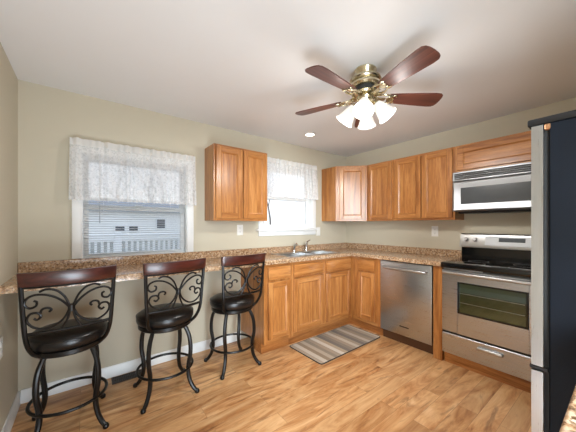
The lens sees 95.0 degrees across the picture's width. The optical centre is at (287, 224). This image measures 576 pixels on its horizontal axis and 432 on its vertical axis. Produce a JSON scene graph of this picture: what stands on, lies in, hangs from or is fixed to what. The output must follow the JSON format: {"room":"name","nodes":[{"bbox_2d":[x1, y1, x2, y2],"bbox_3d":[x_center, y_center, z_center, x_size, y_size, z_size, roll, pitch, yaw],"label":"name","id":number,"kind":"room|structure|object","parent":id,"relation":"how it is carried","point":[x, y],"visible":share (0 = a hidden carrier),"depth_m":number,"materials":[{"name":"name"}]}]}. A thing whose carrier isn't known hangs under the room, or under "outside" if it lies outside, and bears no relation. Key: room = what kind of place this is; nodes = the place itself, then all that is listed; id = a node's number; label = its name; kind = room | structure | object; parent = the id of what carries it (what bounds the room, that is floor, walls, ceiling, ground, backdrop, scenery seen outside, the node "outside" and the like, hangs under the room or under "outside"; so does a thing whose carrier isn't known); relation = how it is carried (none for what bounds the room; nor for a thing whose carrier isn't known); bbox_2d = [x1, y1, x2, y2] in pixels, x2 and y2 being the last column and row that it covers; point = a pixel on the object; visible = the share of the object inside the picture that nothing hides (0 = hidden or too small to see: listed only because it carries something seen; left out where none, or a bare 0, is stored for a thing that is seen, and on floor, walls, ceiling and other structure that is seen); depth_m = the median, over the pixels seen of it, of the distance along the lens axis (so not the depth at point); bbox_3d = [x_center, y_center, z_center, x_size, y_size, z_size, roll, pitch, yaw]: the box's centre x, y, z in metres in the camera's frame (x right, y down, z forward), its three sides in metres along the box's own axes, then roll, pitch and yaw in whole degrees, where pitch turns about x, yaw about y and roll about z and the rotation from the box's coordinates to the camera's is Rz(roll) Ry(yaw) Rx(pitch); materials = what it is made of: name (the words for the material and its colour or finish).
{"room":"kitchen","nodes":[
{"label":"kitchen","id":0,"kind":"room"},
{"bbox_2d":[0,42,17,431],"bbox_3d":[-0.543,0.117,0.002,0.100,2.285,4.600,0,0,-37],"label":"wall","id":1,"kind":"structure","parent":0,"point":[8,79],"depth_m":1.64,"materials":[{"name":"paint"}]},
{"bbox_2d":[0,336,2,359],"bbox_3d":[-1.602,0.688,1.474,0.008,0.116,0.072,0,0,-37],"label":"wall outlet","id":2,"kind":"object","parent":1,"relation":"attached to","point":[1,338],"visible":1,"depth_m":1.47,"materials":[{"name":"white plastic"}]},
{"bbox_2d":[1,391,20,431],"bbox_3d":[-0.528,1.214,0.077,0.016,0.092,4.500,0,0,-37],"label":"baseboard","id":3,"kind":"structure","parent":1,"relation":"attached to","point":[10,419],"depth_m":1.68,"materials":[{"name":"white paint"}]},
{"bbox_2d":[89,232,179,253],"bbox_3d":[-1.596,0.720,5.242,6.090,1.200,0.090,0,0,-37],"label":"deck railing","id":4,"kind":"object","parent":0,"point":[117,238],"visible":0.09,"depth_m":4.40,"materials":[{"name":"white paint"}]},
{"bbox_2d":[18,80,345,392],"bbox_3d":[-0.555,0.117,2.978,3.700,2.285,0.140,0,0,-37],"label":"wall","id":5,"kind":"structure","parent":0,"point":[48,117],"depth_m":2.19,"materials":[{"name":"paint"}]},
{"bbox_2d":[21,331,240,403],"bbox_3d":[-1.202,1.214,2.384,1.719,0.092,0.016,0,0,-37],"label":"baseboard","id":6,"kind":"structure","parent":5,"relation":"attached to","point":[108,372],"depth_m":2.21,"materials":[{"name":"white paint"}]},
{"bbox_2d":[72,144,193,258],"bbox_3d":[-1.336,-0.171,2.363,0.925,0.911,0.148,0,0,-37],"label":"window","id":7,"kind":"structure","parent":5,"relation":"in","point":[186,211],"depth_m":2.22,"materials":[{"name":"white paint"}]},
{"bbox_2d":[69,137,196,205],"bbox_3d":[-1.270,-0.423,2.270,0.949,0.481,0.113,0,0,-37],"label":"lace valance","id":8,"kind":"object","parent":7,"relation":"attached to","point":[120,149],"visible":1,"depth_m":2.21,"materials":[{"name":"white fabric"}]},
{"bbox_2d":[84,155,184,257],"bbox_3d":[-1.315,-0.144,2.335,0.781,0.826,0.049,0,0,-37],"label":"window blind","id":9,"kind":"object","parent":7,"relation":"attached to","point":[111,161],"visible":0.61,"depth_m":2.29,"materials":[{"name":"white plastic"}]},
{"bbox_2d":[18,243,345,272],"bbox_3d":[-0.506,0.302,2.914,3.498,0.076,0.019,0,0,-37],"label":"backsplash","id":10,"kind":"structure","parent":5,"relation":"attached to","point":[54,265],"depth_m":2.35,"materials":[{"name":"stone"}]},
{"bbox_2d":[205,143,266,220],"bbox_3d":[-0.527,-0.406,2.747,0.598,0.727,0.260,0,0,-37],"label":"upper cabinet","id":11,"kind":"object","parent":5,"relation":"attached to","point":[235,178],"visible":1,"depth_m":2.60,"materials":[{"name":"brown wood"}]},
{"bbox_2d":[237,225,242,234],"bbox_3d":[-0.527,0.055,2.906,0.072,0.116,0.008,0,0,-37],"label":"wall outlet","id":12,"kind":"object","parent":5,"relation":"attached to","point":[239,227],"visible":1,"depth_m":2.90,"materials":[{"name":"white plastic"}]},
{"bbox_2d":[256,162,318,235],"bbox_3d":[-0.016,-0.320,3.351,0.950,0.900,0.185,0,0,-37],"label":"window","id":13,"kind":"structure","parent":5,"relation":"in","point":[309,228],"depth_m":3.42,"materials":[{"name":"white paint"}]},
{"bbox_2d":[267,157,317,199],"bbox_3d":[0.032,-0.557,3.268,0.914,0.461,0.111,0,0,-37],"label":"lace valance","id":14,"kind":"object","parent":13,"relation":"attached to","point":[290,193],"visible":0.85,"depth_m":3.25,"materials":[{"name":"white fabric"}]},
{"bbox_2d":[316,227,319,235],"bbox_3d":[0.417,0.088,3.629,0.072,0.116,0.008,0,0,-37],"label":"light switch","id":15,"kind":"object","parent":5,"relation":"attached to","point":[317,231],"visible":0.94,"depth_m":3.62,"materials":[{"name":"white plastic"}]},
{"bbox_2d":[322,165,366,221],"bbox_3d":[0.838,-0.411,3.613,0.514,0.718,0.545,0,0,-37],"label":"upper cabinet","id":16,"kind":"object","parent":5,"relation":"attached to","point":[344,188],"visible":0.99,"depth_m":3.43,"materials":[{"name":"brown wood"}]},
{"bbox_2d":[11,323,530,431],"bbox_3d":[0.843,1.300,1.152,3.700,0.080,4.740,0,0,-37],"label":"floor","id":17,"kind":"structure","parent":0,"point":[384,384],"depth_m":1.92,"materials":[{"name":"brown wood"}]},
{"bbox_2d":[16,265,116,431],"bbox_3d":[-1.361,0.757,1.661,0.456,1.006,0.467,0,0,-37],"label":"bar stool","id":18,"kind":"object","parent":17,"relation":"on","point":[67,337],"visible":1,"depth_m":1.52,"materials":[{"name":"brown metal"}]},
{"bbox_2d":[111,369,140,384],"bbox_3d":[-1.330,1.257,2.189,0.220,0.005,0.110,0,0,-37],"label":"floor vent","id":19,"kind":"object","parent":17,"relation":"in","point":[131,375],"visible":0.82,"depth_m":2.17,"materials":[{"name":"brown metal"}]},
{"bbox_2d":[133,258,205,413],"bbox_3d":[-0.901,0.757,2.014,0.461,1.006,0.470,0,0,-37],"label":"bar stool","id":20,"kind":"object","parent":17,"relation":"on","point":[167,317],"visible":1,"depth_m":1.87,"materials":[{"name":"brown metal"}]},
{"bbox_2d":[204,253,265,379],"bbox_3d":[-0.481,0.757,2.398,0.456,1.006,0.468,0,0,-38],"label":"bar stool","id":21,"kind":"object","parent":17,"relation":"on","point":[226,303],"visible":1,"depth_m":2.26,"materials":[{"name":"brown metal"}]},
{"bbox_2d":[241,263,290,353],"bbox_3d":[-0.237,0.821,2.818,0.333,0.879,0.500,0,0,-37],"label":"base cabinet","id":22,"kind":"object","parent":17,"relation":"on","point":[272,312],"visible":0.9,"depth_m":2.63,"materials":[{"name":"brown wood"}]},
{"bbox_2d":[288,256,350,344],"bbox_3d":[0.293,0.821,3.224,0.995,0.879,0.500,0,0,-37],"label":"base cabinet","id":23,"kind":"object","parent":17,"relation":"on","point":[321,288],"visible":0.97,"depth_m":2.96,"materials":[{"name":"brown wood"}]},
{"bbox_2d":[0,243,461,293],"bbox_3d":[-0.039,0.322,2.304,3.498,0.116,1.557,0,0,-37],"label":"countertop","id":24,"kind":"structure","parent":23,"relation":"on","point":[128,267],"depth_m":2.60,"materials":[{"name":"stone"}]},
{"bbox_2d":[273,250,339,256],"bbox_3d":[0.220,0.422,3.166,0.766,0.175,0.391,0,0,-37],"label":"double sink","id":25,"kind":"object","parent":24,"relation":"in","point":[312,252],"visible":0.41,"depth_m":3.21,"materials":[{"name":"metal"}]},
{"bbox_2d":[304,240,309,251],"bbox_3d":[0.226,0.261,3.317,0.079,0.148,0.244,0,0,13],"label":"faucet","id":26,"kind":"object","parent":24,"relation":"on","point":[306,242],"visible":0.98,"depth_m":3.35,"materials":[{"name":"silver metal"}]},
{"bbox_2d":[290,325,379,364],"bbox_3d":[0.526,1.254,2.849,0.957,0.010,0.473,0,0,-38],"label":"rug","id":27,"kind":"object","parent":17,"relation":"on","point":[325,347],"visible":1,"depth_m":2.79,"materials":[{"name":"beige fabric"}]},
{"bbox_2d":[350,256,382,334],"bbox_3d":[1.083,0.821,3.305,0.500,0.879,0.472,0,0,-37],"label":"base cabinet","id":28,"kind":"object","parent":17,"relation":"on","point":[365,272],"visible":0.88,"depth_m":3.12,"materials":[{"name":"brown wood"}]},
{"bbox_2d":[381,260,432,353],"bbox_3d":[1.363,0.824,2.859,0.540,0.871,0.560,0,0,-37],"label":"dishwasher","id":29,"kind":"object","parent":17,"relation":"on","point":[406,288],"visible":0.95,"depth_m":2.71,"materials":[{"name":"silver metal"}]},
{"bbox_2d":[433,266,443,360],"bbox_3d":[1.593,0.821,2.623,0.480,0.879,0.079,0,0,-37],"label":"filler panel","id":30,"kind":"object","parent":17,"relation":"on","point":[438,353],"visible":0.24,"depth_m":2.48,"materials":[{"name":"brown wood"}]},
{"bbox_2d":[441,233,530,381],"bbox_3d":[1.817,0.672,2.267,0.557,1.176,0.742,0,0,-37],"label":"stove","id":31,"kind":"object","parent":17,"relation":"on","point":[486,292],"visible":0.72,"depth_m":2.19,"materials":[{"name":"metal"}]},
{"bbox_2d":[441,258,530,277],"bbox_3d":[1.798,0.361,2.253,0.445,0.047,0.742,0,0,-37],"label":"cooktop","id":32,"kind":"object","parent":31,"relation":"in","point":[484,266],"depth_m":2.24,"materials":[{"name":"black glass"}]},
{"bbox_2d":[444,351,530,392],"bbox_3d":[1.682,1.214,2.161,0.018,0.092,0.738,0,0,-37],"label":"board","id":33,"kind":"object","parent":17,"relation":"on","point":[508,379],"visible":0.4,"depth_m":2.17,"materials":[{"name":"brown wood"}]},
{"bbox_2d":[527,110,575,431],"bbox_3d":[1.452,0.424,0.997,0.764,1.672,0.791,0,0,-37],"label":"refrigerator","id":34,"kind":"object","parent":17,"relation":"on","point":[553,137],"visible":1,"depth_m":0.98,"materials":[{"name":"black metal"}]},
{"bbox_2d":[0,0,575,156],"bbox_3d":[0.843,-1.075,1.152,3.700,0.100,4.740,0,0,-37],"label":"ceiling","id":35,"kind":"structure","parent":0,"point":[236,65],"depth_m":1.60,"materials":[{"name":"paint"}]},
{"bbox_2d":[304,132,315,136],"bbox_3d":[0.249,-1.021,2.989,0.144,0.007,0.144,0,0,-37],"label":"recessed light","id":36,"kind":"object","parent":35,"relation":"in","point":[309,134],"visible":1,"depth_m":2.98,"materials":[{"name":"white plastic"}]},
{"bbox_2d":[295,45,442,129],"bbox_3d":[0.490,-0.843,1.723,0.966,0.362,0.994,0,0,-37],"label":"ceiling fan","id":37,"kind":"object","parent":35,"relation":"hanging from","point":[365,83],"visible":1,"depth_m":1.67,"materials":[{"name":"brown wood"}]},
{"bbox_2d":[346,97,575,249],"bbox_3d":[1.916,0.117,2.711,0.100,2.285,3.290,0,0,-37],"label":"wall","id":38,"kind":"structure","parent":0,"point":[393,233],"depth_m":2.88,"materials":[{"name":"paint"}]},
{"bbox_2d":[367,160,393,220],"bbox_3d":[1.218,-0.411,3.325,0.260,0.718,0.370,0,0,-37],"label":"upper cabinet","id":39,"kind":"object","parent":38,"relation":"attached to","point":[380,176],"visible":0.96,"depth_m":3.24,"materials":[{"name":"brown wood"}]},
{"bbox_2d":[346,243,461,257],"bbox_3d":[1.348,0.302,3.354,0.019,0.076,1.538,0,0,-37],"label":"backsplash","id":40,"kind":"structure","parent":38,"relation":"attached to","point":[415,250],"depth_m":3.18,"materials":[{"name":"stone"}]},
{"bbox_2d":[394,147,463,220],"bbox_3d":[1.530,-0.411,2.919,0.260,0.718,0.648,0,0,-37],"label":"upper cabinet","id":41,"kind":"object","parent":38,"relation":"attached to","point":[423,183],"visible":0.99,"depth_m":2.79,"materials":[{"name":"brown wood"}]},
{"bbox_2d":[432,226,437,235],"bbox_3d":[1.651,0.070,2.969,0.008,0.116,0.072,0,0,-37],"label":"wall outlet","id":42,"kind":"object","parent":38,"relation":"attached to","point":[434,228],"visible":1,"depth_m":2.96,"materials":[{"name":"white plastic"}]},
{"bbox_2d":[455,131,530,172],"bbox_3d":[1.959,-0.637,2.358,0.260,0.265,0.758,0,0,-37],"label":"upper cabinet","id":43,"kind":"object","parent":38,"relation":"attached to","point":[514,148],"visible":0.41,"depth_m":2.33,"materials":[{"name":"brown wood"}]},
{"bbox_2d":[453,162,530,213],"bbox_3d":[1.930,-0.307,2.339,0.327,0.392,0.744,0,0,-37],"label":"microwave","id":44,"kind":"object","parent":43,"relation":"attached to","point":[507,188],"visible":0.59,"depth_m":2.29,"materials":[{"name":"metal"}]},
{"bbox_2d":[559,386,575,431],"bbox_3d":[0.903,0.800,0.388,0.825,0.920,0.632,0,0,-37],"label":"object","id":45,"kind":"structure","parent":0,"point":[569,422],"depth_m":0.47,"materials":[{"name":"brown stone"}]},
{"label":"outside","id":46,"kind":"structure","parent":0,"visible":0},
{"bbox_2d":[90,240,176,253],"bbox_3d":[-14.278,1.460,31.995,70.000,1.200,57.100,0,0,-37],"label":"ground","id":47,"kind":"structure","parent":46,"point":[151,241],"depth_m":13.75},
{"bbox_2d":[89,198,179,239],"bbox_3d":[-10.624,-0.390,17.851,7.200,2.600,4.800,0,0,-37],"label":"house","id":48,"kind":"structure","parent":47,"relation":"on","point":[172,220],"depth_m":16.37,"materials":[{"name":"white"}]},
{"bbox_2d":[267,175,279,224],"bbox_3d":[-1.714,-1.905,17.951,2.563,6.193,4.340,0,0,-6],"label":"bare tree","id":49,"kind":"object","parent":47,"relation":"on","point":[272,175],"visible":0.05,"depth_m":18.36,"materials":[{"name":"grey plant"}]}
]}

